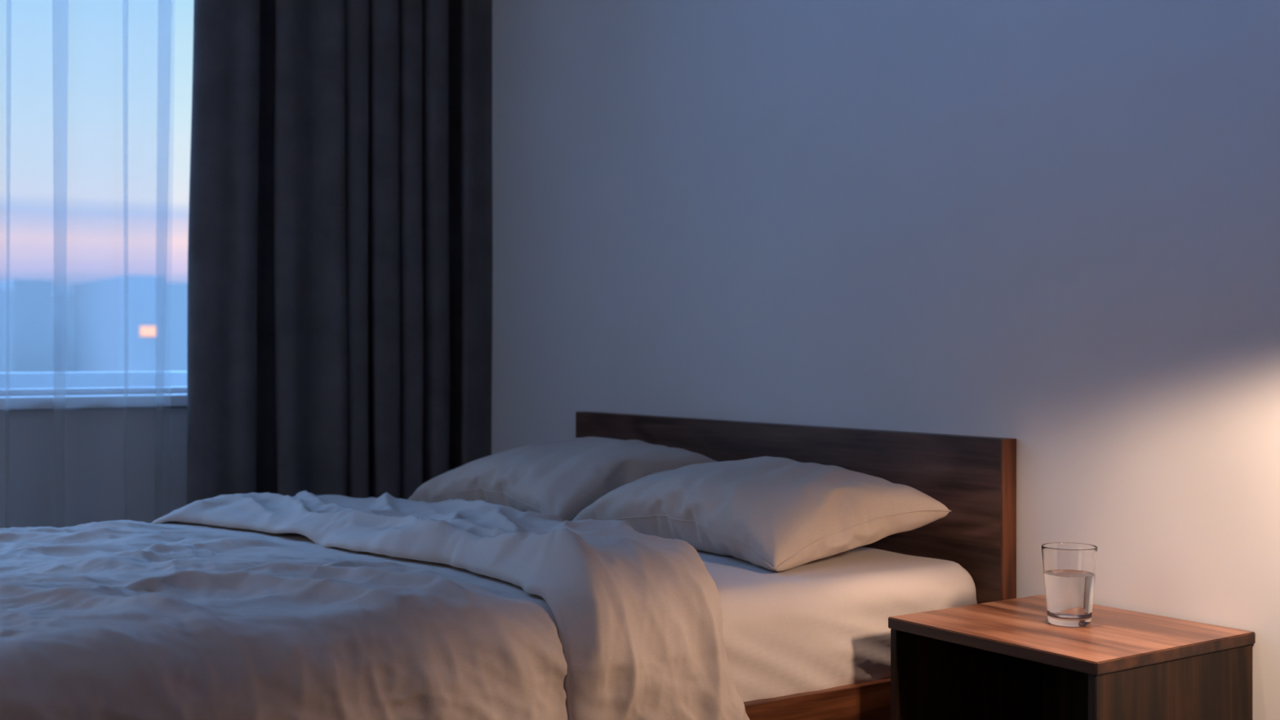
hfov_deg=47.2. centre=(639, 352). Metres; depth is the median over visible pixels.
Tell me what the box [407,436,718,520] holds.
pillow
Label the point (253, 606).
duvet
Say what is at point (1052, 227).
wall
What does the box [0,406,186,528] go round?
wall
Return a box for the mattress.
[696,546,977,702]
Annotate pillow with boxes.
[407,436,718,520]
[572,456,951,571]
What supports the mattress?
on the bed
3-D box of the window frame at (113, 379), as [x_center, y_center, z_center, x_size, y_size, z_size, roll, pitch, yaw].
[-2.623,0.676,5.168,5.500,1.207,0.150,0,0,-34]
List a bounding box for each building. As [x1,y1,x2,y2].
[0,279,52,372]
[52,293,72,372]
[72,275,164,372]
[164,282,187,371]
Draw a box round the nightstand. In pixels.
[888,595,1255,719]
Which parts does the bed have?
headboard, rail, headboard panel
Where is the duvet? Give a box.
[0,490,749,719]
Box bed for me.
[575,411,1016,719]
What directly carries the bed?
on the floor
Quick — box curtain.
[186,0,493,505]
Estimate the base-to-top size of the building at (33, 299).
19.240 m
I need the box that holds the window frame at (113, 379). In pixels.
[0,371,186,389]
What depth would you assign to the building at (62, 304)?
116.46 m
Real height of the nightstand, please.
0.490 m
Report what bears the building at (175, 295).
on the ground
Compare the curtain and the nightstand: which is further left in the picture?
the curtain
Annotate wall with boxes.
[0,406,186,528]
[491,0,1279,719]
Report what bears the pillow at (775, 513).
on the mattress
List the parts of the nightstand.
panel, panel, panel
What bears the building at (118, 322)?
on the ground
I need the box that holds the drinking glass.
[1041,542,1097,626]
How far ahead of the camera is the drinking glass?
2.61 m

